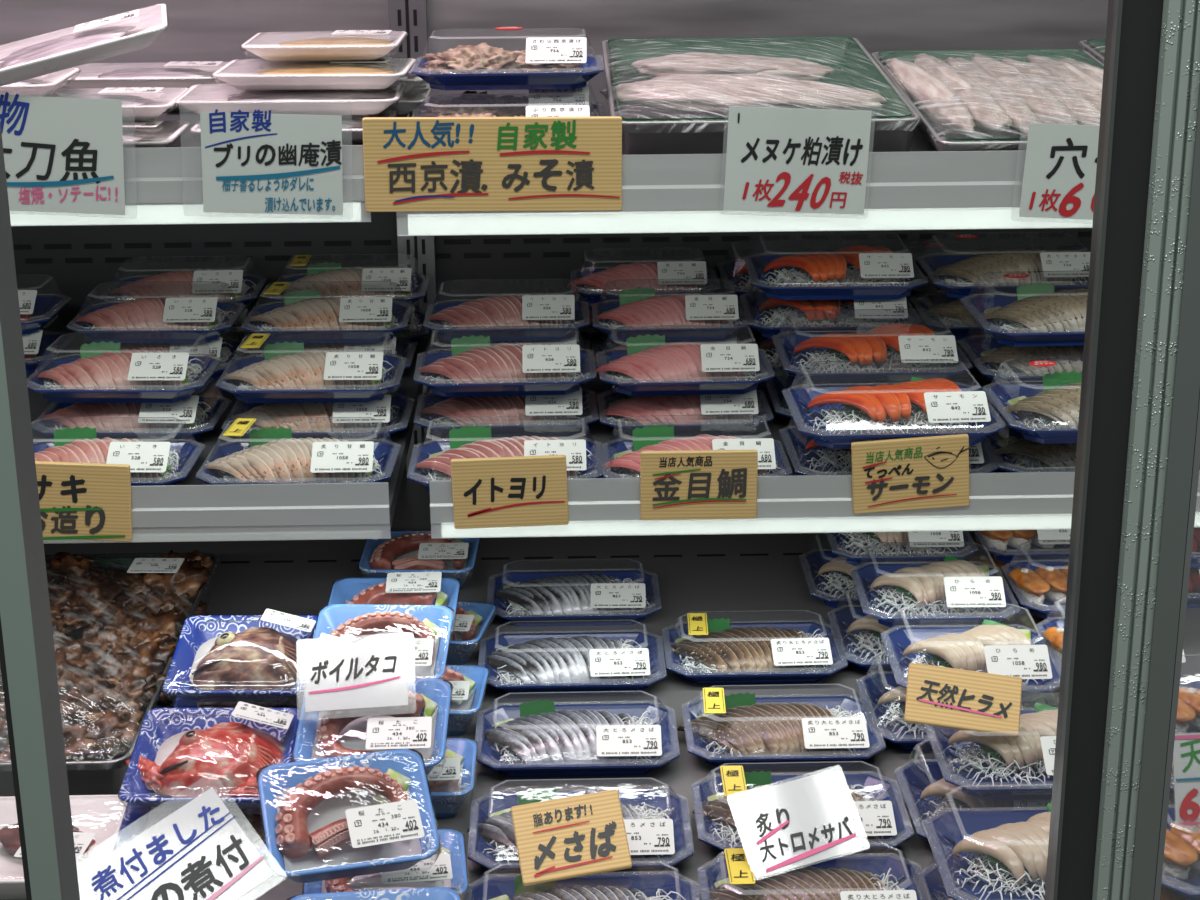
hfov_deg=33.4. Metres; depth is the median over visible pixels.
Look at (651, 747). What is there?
print
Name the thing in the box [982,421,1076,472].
pack
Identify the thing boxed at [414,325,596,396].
pack
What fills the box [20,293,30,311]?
print
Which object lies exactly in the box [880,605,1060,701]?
pack
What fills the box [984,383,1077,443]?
tray
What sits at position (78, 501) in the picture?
wooden sign
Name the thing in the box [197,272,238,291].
print
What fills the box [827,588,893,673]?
pack
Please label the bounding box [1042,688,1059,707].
pack
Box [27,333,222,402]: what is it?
pack
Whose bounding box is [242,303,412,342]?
tray
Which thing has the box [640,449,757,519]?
wooden sign
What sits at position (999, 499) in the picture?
display shelf
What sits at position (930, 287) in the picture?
tray
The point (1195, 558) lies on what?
tray
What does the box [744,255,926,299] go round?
tray
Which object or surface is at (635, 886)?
tray
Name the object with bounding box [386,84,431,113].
pack
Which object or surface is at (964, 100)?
serving tray
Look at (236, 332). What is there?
pack
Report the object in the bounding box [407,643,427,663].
print
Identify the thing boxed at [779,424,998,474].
pack
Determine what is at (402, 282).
print
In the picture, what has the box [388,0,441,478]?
upright
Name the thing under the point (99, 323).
tray
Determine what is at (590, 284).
tray
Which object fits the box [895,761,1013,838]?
tray
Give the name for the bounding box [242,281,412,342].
pack
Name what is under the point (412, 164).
wooden sign
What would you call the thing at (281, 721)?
print
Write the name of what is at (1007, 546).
pack
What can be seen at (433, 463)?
tray
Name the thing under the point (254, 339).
print
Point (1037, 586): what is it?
pack
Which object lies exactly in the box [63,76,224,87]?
tray
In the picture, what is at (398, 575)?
print
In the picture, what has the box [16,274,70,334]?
pack
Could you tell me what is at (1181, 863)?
pack
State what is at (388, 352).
print
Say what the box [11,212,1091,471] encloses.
wall
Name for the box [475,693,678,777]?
pack
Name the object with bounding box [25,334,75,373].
tray
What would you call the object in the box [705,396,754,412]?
print
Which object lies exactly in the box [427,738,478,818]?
pack
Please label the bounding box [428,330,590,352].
pack
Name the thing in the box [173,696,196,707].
tray
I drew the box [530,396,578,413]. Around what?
print
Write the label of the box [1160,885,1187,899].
pack
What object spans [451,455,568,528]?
wooden sign
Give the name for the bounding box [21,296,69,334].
tray
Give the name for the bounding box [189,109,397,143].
pack
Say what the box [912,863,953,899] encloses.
pack
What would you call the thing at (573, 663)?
pack
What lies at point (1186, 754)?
price card
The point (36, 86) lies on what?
pack
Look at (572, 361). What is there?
print
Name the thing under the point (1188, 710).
pack
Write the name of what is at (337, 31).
print
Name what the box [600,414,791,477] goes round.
pack
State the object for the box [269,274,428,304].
tray
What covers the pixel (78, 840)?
print
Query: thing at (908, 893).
print
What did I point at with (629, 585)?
print
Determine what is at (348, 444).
print
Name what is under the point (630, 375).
tray
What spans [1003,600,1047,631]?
pack
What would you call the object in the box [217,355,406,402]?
tray
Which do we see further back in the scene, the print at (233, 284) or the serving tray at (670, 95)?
the print at (233, 284)
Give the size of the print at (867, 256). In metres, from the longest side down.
0.053 x 0.032 x 0.001 m
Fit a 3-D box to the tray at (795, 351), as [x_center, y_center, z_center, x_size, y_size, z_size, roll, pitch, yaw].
[0.302,-0.101,2.247,0.205,0.018,0.170,-1,18,-1]
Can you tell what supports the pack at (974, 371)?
on the display shelf at (999, 499)
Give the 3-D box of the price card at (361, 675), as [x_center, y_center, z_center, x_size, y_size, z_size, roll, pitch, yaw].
[-0.221,0.205,1.813,0.109,0.062,0.052,-1,18,-3]
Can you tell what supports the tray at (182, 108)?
on the pack at (182, 108)
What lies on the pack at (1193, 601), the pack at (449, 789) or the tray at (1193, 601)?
the tray at (1193, 601)
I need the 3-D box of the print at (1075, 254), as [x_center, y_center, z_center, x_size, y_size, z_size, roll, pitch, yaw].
[0.548,-0.217,2.338,0.053,0.001,0.032,-1,54,-1]
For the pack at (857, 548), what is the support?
on the pack at (827, 574)
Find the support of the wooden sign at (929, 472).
attached to the display shelf at (999, 499)
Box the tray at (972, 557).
[964,550,1018,601]
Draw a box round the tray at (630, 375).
[597,350,773,395]
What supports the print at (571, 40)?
on the pack at (545, 62)
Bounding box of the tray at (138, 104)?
[122,88,189,120]
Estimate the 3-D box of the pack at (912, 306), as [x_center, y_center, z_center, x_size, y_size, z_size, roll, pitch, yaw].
[0.486,-0.184,2.600,0.207,0.051,0.167,-1,18,-1]
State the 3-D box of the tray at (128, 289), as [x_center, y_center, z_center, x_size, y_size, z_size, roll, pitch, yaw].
[-0.533,-0.198,2.571,0.196,0.018,0.135,-1,18,-1]
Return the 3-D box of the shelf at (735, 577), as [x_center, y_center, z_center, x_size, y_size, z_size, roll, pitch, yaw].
[-0.028,0.599,2.159,2.500,0.701,1.520,-1,18,-1]
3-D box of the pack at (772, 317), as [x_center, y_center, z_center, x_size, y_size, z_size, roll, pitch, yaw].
[0.277,-0.177,2.425,0.207,0.050,0.172,0,18,0]
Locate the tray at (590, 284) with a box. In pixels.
[571,269,719,303]
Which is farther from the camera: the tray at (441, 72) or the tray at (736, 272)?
the tray at (736, 272)
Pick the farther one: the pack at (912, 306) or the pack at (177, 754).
the pack at (912, 306)
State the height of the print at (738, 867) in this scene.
0.001 m
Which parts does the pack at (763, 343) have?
lid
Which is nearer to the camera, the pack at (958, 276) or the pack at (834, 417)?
the pack at (834, 417)
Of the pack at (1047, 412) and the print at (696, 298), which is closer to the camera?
the pack at (1047, 412)
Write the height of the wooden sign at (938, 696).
0.055 m
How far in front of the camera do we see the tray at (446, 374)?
2.16 m
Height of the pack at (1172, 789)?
0.050 m
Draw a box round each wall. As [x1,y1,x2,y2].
[0,0,1107,68]
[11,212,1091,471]
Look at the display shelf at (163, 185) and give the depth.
1.88 m
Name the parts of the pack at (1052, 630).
lid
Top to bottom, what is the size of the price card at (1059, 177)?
0.105 m
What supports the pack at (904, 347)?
on the pack at (781, 381)
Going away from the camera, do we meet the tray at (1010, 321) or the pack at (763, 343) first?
the tray at (1010, 321)
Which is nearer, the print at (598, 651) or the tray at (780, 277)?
the print at (598, 651)
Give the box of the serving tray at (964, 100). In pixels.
[871,49,1103,150]
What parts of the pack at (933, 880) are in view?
lid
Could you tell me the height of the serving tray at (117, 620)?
0.081 m
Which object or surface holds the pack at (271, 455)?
on the display shelf at (192, 509)
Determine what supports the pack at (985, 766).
on the pack at (924, 789)
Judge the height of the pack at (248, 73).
0.022 m
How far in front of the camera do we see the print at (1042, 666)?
1.94 m
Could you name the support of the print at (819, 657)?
on the pack at (705, 651)
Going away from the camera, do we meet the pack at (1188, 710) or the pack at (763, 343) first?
the pack at (1188, 710)
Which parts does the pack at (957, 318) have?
lid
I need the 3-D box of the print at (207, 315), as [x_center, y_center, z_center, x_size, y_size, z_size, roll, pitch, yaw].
[-0.488,-0.167,2.385,0.053,0.001,0.032,-1,55,-1]
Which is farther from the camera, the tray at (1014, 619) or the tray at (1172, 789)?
the tray at (1014, 619)
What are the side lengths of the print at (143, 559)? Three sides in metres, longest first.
0.048 x 0.033 x 0.001 m
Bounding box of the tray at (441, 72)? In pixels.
[411,56,602,89]
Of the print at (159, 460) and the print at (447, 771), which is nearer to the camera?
the print at (447, 771)
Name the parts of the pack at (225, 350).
lid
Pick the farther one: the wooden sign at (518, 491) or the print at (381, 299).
the print at (381, 299)
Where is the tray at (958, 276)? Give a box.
[916,255,1088,299]
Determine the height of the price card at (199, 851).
0.112 m
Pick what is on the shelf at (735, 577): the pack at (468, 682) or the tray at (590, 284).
the pack at (468, 682)
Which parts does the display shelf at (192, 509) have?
price rail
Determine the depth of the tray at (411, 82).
2.19 m
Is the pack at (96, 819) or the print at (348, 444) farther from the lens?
the print at (348, 444)
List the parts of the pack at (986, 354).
lid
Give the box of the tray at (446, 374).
[414,350,595,396]
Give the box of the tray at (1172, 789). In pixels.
[1170,779,1174,795]
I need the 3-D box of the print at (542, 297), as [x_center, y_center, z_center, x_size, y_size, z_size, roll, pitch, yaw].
[-0.060,-0.169,2.367,0.053,0.001,0.032,-1,54,-1]
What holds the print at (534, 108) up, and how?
on the pack at (548, 110)
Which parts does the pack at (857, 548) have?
lid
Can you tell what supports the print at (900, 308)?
on the pack at (772, 317)
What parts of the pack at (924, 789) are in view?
lid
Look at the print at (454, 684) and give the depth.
1.99 m
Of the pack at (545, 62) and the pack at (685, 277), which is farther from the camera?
the pack at (685, 277)
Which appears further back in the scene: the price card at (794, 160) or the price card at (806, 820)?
the price card at (794, 160)
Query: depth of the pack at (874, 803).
1.80 m
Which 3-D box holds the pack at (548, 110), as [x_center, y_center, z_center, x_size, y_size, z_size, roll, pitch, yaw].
[-0.091,-0.320,1.978,0.198,0.050,0.137,-1,18,-1]
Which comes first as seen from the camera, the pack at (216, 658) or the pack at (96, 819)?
the pack at (96, 819)
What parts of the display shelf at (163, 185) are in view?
price rail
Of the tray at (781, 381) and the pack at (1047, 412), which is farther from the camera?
the tray at (781, 381)
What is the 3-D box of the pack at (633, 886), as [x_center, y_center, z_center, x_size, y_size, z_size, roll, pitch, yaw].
[-0.015,0.382,1.640,0.198,0.041,0.137,-1,18,-1]
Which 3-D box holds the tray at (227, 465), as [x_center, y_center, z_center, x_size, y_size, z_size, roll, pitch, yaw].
[-0.309,0.021,2.067,0.196,0.018,0.135,0,18,1]
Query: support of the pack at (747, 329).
on the display shelf at (999, 499)
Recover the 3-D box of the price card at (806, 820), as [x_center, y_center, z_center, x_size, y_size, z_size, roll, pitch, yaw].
[0.167,0.314,1.688,0.110,0.068,0.059,-4,19,-12]
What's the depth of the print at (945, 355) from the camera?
2.18 m
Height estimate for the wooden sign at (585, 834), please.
0.058 m
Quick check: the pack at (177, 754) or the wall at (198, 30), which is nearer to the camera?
the pack at (177, 754)
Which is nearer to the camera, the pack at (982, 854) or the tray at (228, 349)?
the pack at (982, 854)
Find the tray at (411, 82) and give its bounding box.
[396,77,423,92]
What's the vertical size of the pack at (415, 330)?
0.050 m
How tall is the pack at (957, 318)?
0.051 m
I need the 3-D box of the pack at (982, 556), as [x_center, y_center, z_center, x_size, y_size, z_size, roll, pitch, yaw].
[0.496,0.136,2.350,0.126,0.050,0.142,-1,18,-1]
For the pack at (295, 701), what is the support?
on the shelf at (735, 577)
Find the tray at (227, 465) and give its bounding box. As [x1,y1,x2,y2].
[197,441,399,484]
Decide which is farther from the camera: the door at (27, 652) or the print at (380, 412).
the print at (380, 412)
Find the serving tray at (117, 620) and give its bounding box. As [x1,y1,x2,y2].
[0,549,218,796]
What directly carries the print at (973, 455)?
on the pack at (806, 457)
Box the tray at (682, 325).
[592,302,751,341]
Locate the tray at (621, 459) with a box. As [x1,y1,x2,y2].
[601,438,791,477]
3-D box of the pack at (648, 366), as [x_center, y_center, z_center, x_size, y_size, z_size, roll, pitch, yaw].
[0.090,-0.100,2.198,0.196,0.050,0.137,-1,18,-2]
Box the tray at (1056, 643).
[1035,619,1063,669]
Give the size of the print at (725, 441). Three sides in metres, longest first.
0.053 x 0.032 x 0.001 m
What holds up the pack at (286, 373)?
on the pack at (393, 413)
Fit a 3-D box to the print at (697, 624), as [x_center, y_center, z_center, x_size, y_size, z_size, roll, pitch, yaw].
[0.105,0.187,2.159,0.018,0.001,0.053,0,18,1]
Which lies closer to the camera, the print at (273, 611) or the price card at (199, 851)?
the price card at (199, 851)
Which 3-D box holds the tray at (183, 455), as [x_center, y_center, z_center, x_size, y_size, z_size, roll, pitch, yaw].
[-0.516,0.021,2.072,0.196,0.018,0.135,0,18,1]
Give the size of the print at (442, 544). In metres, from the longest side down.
0.050 x 0.030 x 0.001 m
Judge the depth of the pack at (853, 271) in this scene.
2.37 m
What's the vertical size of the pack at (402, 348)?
0.050 m
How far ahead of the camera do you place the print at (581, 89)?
2.06 m
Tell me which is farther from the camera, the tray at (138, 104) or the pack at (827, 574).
the pack at (827, 574)
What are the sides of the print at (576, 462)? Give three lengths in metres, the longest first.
0.053 x 0.032 x 0.001 m
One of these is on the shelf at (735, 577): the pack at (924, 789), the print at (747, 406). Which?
the pack at (924, 789)
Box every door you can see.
[0,123,79,899]
[1045,0,1199,899]
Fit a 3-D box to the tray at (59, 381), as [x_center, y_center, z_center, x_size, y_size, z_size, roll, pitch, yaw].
[-0.524,-0.076,2.206,0.196,0.018,0.135,0,18,2]
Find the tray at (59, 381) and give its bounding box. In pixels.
[27,356,221,402]
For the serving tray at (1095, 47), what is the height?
0.059 m
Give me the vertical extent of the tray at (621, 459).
0.018 m
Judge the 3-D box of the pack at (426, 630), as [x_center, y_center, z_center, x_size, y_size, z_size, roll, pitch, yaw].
[-0.216,0.202,1.978,0.138,0.062,0.111,0,18,3]
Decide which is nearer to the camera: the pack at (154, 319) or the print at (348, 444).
the print at (348, 444)
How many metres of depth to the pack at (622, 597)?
2.27 m
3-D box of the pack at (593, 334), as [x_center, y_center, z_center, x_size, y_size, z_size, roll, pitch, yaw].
[0.056,-0.177,2.590,0.192,0.050,0.137,-1,18,-1]
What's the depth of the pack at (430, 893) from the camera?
1.54 m
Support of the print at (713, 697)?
on the pack at (746, 730)
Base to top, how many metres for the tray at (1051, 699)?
0.018 m
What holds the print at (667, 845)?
on the pack at (657, 823)
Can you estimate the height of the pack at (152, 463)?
0.050 m
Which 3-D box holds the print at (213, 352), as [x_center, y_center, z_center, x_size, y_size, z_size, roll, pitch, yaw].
[-0.486,-0.121,2.405,0.053,0.002,0.032,-1,55,2]
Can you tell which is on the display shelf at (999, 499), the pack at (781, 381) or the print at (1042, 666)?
the pack at (781, 381)
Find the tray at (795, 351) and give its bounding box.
[772,332,971,385]
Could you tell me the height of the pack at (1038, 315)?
0.051 m
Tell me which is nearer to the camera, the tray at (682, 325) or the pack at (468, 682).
the pack at (468, 682)
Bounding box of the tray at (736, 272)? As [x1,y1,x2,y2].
[718,261,764,300]
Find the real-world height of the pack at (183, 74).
0.022 m
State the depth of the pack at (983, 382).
2.31 m
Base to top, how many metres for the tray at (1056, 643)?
0.018 m
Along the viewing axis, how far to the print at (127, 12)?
1.88 m
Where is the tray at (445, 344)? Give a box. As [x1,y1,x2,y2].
[428,339,589,351]
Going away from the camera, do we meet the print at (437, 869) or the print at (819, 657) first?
the print at (437, 869)
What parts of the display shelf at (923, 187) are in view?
price rail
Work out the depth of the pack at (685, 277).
2.54 m
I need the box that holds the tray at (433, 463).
[408,439,602,491]
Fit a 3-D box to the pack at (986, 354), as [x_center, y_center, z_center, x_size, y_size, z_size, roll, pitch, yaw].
[0.513,-0.112,2.222,0.207,0.051,0.167,-1,18,-2]
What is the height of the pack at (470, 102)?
0.050 m
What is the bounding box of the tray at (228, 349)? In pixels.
[120,341,248,381]
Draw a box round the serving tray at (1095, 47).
[1078,39,1105,63]
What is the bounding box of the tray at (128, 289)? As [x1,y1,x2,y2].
[100,276,266,306]
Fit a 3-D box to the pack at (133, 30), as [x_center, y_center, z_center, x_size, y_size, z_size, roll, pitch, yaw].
[-0.501,-0.375,1.863,0.200,0.064,0.133,-4,19,-10]
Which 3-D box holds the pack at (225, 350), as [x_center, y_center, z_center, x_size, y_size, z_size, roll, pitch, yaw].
[-0.538,-0.122,2.452,0.202,0.050,0.137,0,18,1]
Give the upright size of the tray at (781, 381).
0.018 m
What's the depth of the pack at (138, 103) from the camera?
2.07 m
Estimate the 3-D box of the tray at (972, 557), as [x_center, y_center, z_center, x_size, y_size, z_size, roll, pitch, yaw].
[0.498,0.151,2.355,0.120,0.018,0.140,-1,18,-1]
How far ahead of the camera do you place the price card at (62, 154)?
1.85 m
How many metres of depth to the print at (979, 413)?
1.97 m
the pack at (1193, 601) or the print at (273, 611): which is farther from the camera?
the pack at (1193, 601)
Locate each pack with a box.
[0,4,168,86]
[0,68,80,96]
[0,795,127,898]
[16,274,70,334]
[22,315,75,373]
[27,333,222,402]
[32,395,231,441]
[33,417,204,485]
[43,87,189,120]
[58,61,229,87]
[67,281,244,342]
[80,337,248,381]
[99,255,266,306]
[113,760,291,855]
[118,701,299,809]
[122,120,191,147]
[162,609,317,701]
[165,82,225,111]
[173,692,303,710]
[174,82,407,114]
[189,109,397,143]
[196,417,400,484]
[210,57,416,89]
[216,332,406,402]
[221,308,252,342]
[222,394,414,441]
[240,30,407,60]
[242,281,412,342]
[249,337,416,368]
[256,749,440,885]
[269,253,429,304]
[287,887,461,899]
[291,679,452,774]
[302,829,469,899]
[304,604,454,679]
[327,572,460,639]
[357,530,480,587]
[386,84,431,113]
[394,306,428,343]
[396,65,425,92]
[408,415,603,491]
[411,27,603,89]
[413,81,605,116]
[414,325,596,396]
[414,383,597,438]
[420,93,596,116]
[423,278,589,340]
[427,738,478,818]
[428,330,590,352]
[439,665,489,735]
[447,601,497,664]
[463,861,700,899]
[467,778,694,875]
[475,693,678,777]
[478,623,665,695]
[487,562,660,626]
[567,247,719,303]
[580,296,612,342]
[591,278,751,341]
[592,331,745,367]
[595,324,774,395]
[597,389,772,437]
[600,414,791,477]
[662,613,847,684]
[677,687,885,768]
[691,763,913,855]
[697,843,931,899]
[717,239,861,300]
[737,298,757,338]
[740,291,920,338]
[742,330,787,374]
[744,232,926,299]
[764,371,810,425]
[771,309,971,385]
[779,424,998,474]
[782,359,1004,448]
[800,549,860,608]
[826,531,976,566]
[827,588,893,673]
[850,542,1020,628]
[856,671,1029,750]
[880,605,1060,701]
[893,739,1051,838]
[905,240,1039,295]
[907,297,935,331]
[909,292,992,339]
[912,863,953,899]
[916,232,1090,299]
[922,786,1050,899]
[923,703,1057,799]
[932,330,987,379]
[958,335,1083,383]
[958,376,1005,422]
[960,270,1088,346]
[964,548,1068,601]
[973,529,1070,563]
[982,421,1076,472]
[983,357,1082,443]
[1001,559,1068,619]
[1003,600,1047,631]
[1034,597,1185,669]
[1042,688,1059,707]
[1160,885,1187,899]
[1161,805,1199,899]
[1170,763,1174,795]
[1175,676,1199,733]
[1187,567,1199,607]
[1191,527,1199,566]
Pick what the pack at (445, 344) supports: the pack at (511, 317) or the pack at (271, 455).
the pack at (511, 317)
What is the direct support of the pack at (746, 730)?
on the shelf at (735, 577)
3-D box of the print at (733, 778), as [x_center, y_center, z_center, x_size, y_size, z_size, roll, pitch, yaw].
[0.122,0.300,1.819,0.018,0.001,0.053,-1,18,-1]
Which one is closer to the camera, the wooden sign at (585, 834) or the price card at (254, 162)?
the wooden sign at (585, 834)
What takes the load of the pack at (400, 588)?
on the pack at (472, 618)
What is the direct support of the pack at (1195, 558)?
on the pack at (1193, 601)
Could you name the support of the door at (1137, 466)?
on the floor
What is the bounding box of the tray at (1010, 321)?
[961,295,1084,346]
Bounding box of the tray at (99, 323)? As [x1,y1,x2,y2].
[67,303,244,342]
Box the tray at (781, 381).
[765,373,798,425]
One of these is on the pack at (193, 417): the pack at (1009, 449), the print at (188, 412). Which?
the print at (188, 412)
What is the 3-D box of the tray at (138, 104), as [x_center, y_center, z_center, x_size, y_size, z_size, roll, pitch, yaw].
[-0.535,-0.357,2.078,0.200,0.018,0.130,-1,18,-1]
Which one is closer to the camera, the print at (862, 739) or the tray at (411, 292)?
the print at (862, 739)
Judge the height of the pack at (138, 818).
0.052 m
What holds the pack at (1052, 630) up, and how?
on the pack at (1052, 699)
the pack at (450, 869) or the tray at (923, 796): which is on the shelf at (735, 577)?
the pack at (450, 869)
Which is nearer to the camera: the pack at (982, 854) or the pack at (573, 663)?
the pack at (982, 854)
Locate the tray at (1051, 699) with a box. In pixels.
[1044,693,1057,707]
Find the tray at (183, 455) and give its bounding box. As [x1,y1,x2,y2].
[33,441,204,485]
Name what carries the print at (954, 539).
on the pack at (857, 548)
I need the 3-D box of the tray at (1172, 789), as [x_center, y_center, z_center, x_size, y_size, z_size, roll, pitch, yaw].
[0.577,0.301,1.903,0.120,0.018,0.140,-1,18,-1]
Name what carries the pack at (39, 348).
on the display shelf at (192, 509)
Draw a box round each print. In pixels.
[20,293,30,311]
[20,836,82,854]
[24,333,36,351]
[78,12,133,30]
[113,445,163,469]
[131,559,176,570]
[132,355,182,378]
[142,400,191,420]
[168,300,211,320]
[175,345,216,355]
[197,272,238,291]
[225,419,254,434]
[240,704,286,726]
[243,334,267,344]
[266,611,309,629]
[315,444,368,469]
[328,354,377,377]
[336,30,384,33]
[337,398,385,420]
[343,299,387,319]
[349,340,391,355]
[354,805,418,844]
[365,270,407,289]
[371,720,426,746]
[388,859,447,881]
[390,574,436,590]
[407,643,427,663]
[423,544,464,557]
[428,764,455,777]
[452,617,466,628]
[452,684,464,697]
[526,297,570,317]
[527,347,576,370]
[530,39,582,60]
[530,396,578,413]
[530,443,582,467]
[532,108,581,116]
[534,88,584,104]
[595,585,641,605]
[595,651,645,674]
[602,727,657,753]
[624,822,669,851]
[662,263,703,282]
[689,616,706,632]
[690,297,734,317]
[704,688,723,707]
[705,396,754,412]
[706,346,755,369]
[718,441,771,466]
[722,767,745,792]
[726,850,753,881]
[777,640,828,663]
[808,720,864,745]
[846,805,891,833]
[848,893,909,899]
[859,301,904,315]
[864,256,909,275]
[905,338,953,360]
[914,531,959,544]
[931,395,985,420]
[969,446,979,460]
[991,648,1047,676]
[1046,254,1089,274]
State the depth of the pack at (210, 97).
2.06 m
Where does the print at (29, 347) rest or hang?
on the pack at (39, 348)
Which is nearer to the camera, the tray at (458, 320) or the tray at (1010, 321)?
the tray at (1010, 321)
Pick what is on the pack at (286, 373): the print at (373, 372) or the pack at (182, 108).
the print at (373, 372)
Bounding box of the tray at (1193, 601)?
[1187,589,1199,607]
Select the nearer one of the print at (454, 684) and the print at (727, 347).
the print at (454, 684)
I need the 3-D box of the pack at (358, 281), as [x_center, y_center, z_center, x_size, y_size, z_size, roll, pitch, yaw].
[-0.321,-0.216,2.569,0.199,0.051,0.137,-1,18,-1]
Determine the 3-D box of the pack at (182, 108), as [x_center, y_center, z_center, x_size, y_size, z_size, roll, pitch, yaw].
[-0.510,-0.403,2.283,0.203,0.022,0.133,-1,18,-1]
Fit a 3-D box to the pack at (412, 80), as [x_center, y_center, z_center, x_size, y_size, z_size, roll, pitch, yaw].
[-0.247,-0.418,2.246,0.113,0.022,0.133,-1,18,-1]
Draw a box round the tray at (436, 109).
[413,103,604,116]
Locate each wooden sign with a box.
[35,461,131,541]
[362,116,621,211]
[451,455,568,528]
[511,789,631,885]
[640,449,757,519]
[851,434,969,513]
[904,663,1021,736]
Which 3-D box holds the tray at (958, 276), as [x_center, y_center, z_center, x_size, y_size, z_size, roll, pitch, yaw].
[0.492,-0.207,2.403,0.205,0.018,0.165,-1,18,-1]
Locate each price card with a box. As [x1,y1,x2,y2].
[0,90,134,218]
[77,774,286,899]
[179,99,352,214]
[296,640,415,718]
[719,104,875,215]
[727,770,861,878]
[1011,114,1099,220]
[1173,732,1199,826]
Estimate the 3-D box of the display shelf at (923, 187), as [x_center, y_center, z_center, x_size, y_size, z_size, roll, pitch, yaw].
[0.502,-0.361,2.234,1.402,0.075,0.730,-1,18,-1]
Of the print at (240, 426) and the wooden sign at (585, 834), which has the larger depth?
the print at (240, 426)
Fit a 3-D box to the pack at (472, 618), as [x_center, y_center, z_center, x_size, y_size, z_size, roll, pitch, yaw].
[-0.189,0.197,2.194,0.138,0.045,0.115,2,19,9]
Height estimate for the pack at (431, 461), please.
0.050 m
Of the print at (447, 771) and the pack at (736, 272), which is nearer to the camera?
the print at (447, 771)
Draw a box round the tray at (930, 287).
[911,262,944,295]
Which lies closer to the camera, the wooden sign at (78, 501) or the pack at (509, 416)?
the wooden sign at (78, 501)
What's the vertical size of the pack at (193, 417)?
0.050 m
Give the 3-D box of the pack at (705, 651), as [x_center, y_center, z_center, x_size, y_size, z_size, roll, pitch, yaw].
[0.164,0.211,2.149,0.192,0.041,0.137,-1,18,-1]
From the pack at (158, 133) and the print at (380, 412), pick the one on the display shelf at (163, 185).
the pack at (158, 133)
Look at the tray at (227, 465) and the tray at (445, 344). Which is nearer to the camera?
the tray at (227, 465)
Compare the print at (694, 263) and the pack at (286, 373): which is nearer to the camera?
the pack at (286, 373)
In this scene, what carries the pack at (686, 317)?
on the pack at (602, 345)
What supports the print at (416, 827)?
on the pack at (367, 813)
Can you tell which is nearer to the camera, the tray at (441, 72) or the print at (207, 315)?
the tray at (441, 72)
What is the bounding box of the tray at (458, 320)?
[424,301,588,340]
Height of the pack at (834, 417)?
0.050 m
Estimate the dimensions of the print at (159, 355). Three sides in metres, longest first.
0.053 x 0.032 x 0.001 m
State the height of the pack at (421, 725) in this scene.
0.063 m
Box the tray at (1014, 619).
[1003,602,1030,626]
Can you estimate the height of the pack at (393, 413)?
0.050 m
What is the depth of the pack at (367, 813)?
1.61 m
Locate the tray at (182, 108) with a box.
[165,105,192,111]
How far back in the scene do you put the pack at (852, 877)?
1.67 m
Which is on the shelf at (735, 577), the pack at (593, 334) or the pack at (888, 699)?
the pack at (888, 699)
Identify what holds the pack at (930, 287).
on the pack at (912, 306)
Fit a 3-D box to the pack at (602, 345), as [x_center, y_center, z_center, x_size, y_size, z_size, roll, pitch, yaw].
[0.084,-0.123,2.426,0.193,0.050,0.137,-1,18,-1]
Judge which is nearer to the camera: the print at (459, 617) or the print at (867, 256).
the print at (459, 617)
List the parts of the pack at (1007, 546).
lid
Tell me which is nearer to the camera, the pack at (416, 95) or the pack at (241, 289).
the pack at (416, 95)
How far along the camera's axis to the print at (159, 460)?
2.02 m
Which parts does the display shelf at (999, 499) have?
price rail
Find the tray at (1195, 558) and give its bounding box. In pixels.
[1191,549,1199,566]
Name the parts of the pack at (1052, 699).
lid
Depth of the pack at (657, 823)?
1.77 m
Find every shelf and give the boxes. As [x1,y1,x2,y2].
[0,472,1199,899]
[10,83,419,225]
[26,328,432,543]
[396,69,1092,235]
[429,332,1199,538]
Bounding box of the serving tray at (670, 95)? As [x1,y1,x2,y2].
[599,36,920,154]
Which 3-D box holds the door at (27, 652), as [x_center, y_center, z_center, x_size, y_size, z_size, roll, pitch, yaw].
[-0.631,-0.114,1.071,0.628,1.650,0.030,-1,18,-1]
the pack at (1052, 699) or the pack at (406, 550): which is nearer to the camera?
the pack at (1052, 699)
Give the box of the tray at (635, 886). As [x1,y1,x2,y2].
[464,874,698,899]
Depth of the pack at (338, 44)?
2.12 m
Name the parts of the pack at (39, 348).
lid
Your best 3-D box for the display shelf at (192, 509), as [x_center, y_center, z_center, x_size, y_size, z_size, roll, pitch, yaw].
[-0.750,-0.037,2.315,1.069,0.079,0.730,-1,18,-1]
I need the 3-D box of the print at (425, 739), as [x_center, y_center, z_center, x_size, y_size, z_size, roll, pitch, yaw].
[-0.179,0.253,1.788,0.050,0.001,0.030,-1,41,-1]
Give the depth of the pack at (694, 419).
2.18 m
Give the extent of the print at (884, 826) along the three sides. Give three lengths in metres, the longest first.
0.053 x 0.032 x 0.001 m
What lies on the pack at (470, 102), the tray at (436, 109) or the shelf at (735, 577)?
the tray at (436, 109)
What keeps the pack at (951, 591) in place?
on the pack at (858, 633)
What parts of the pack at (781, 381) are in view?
lid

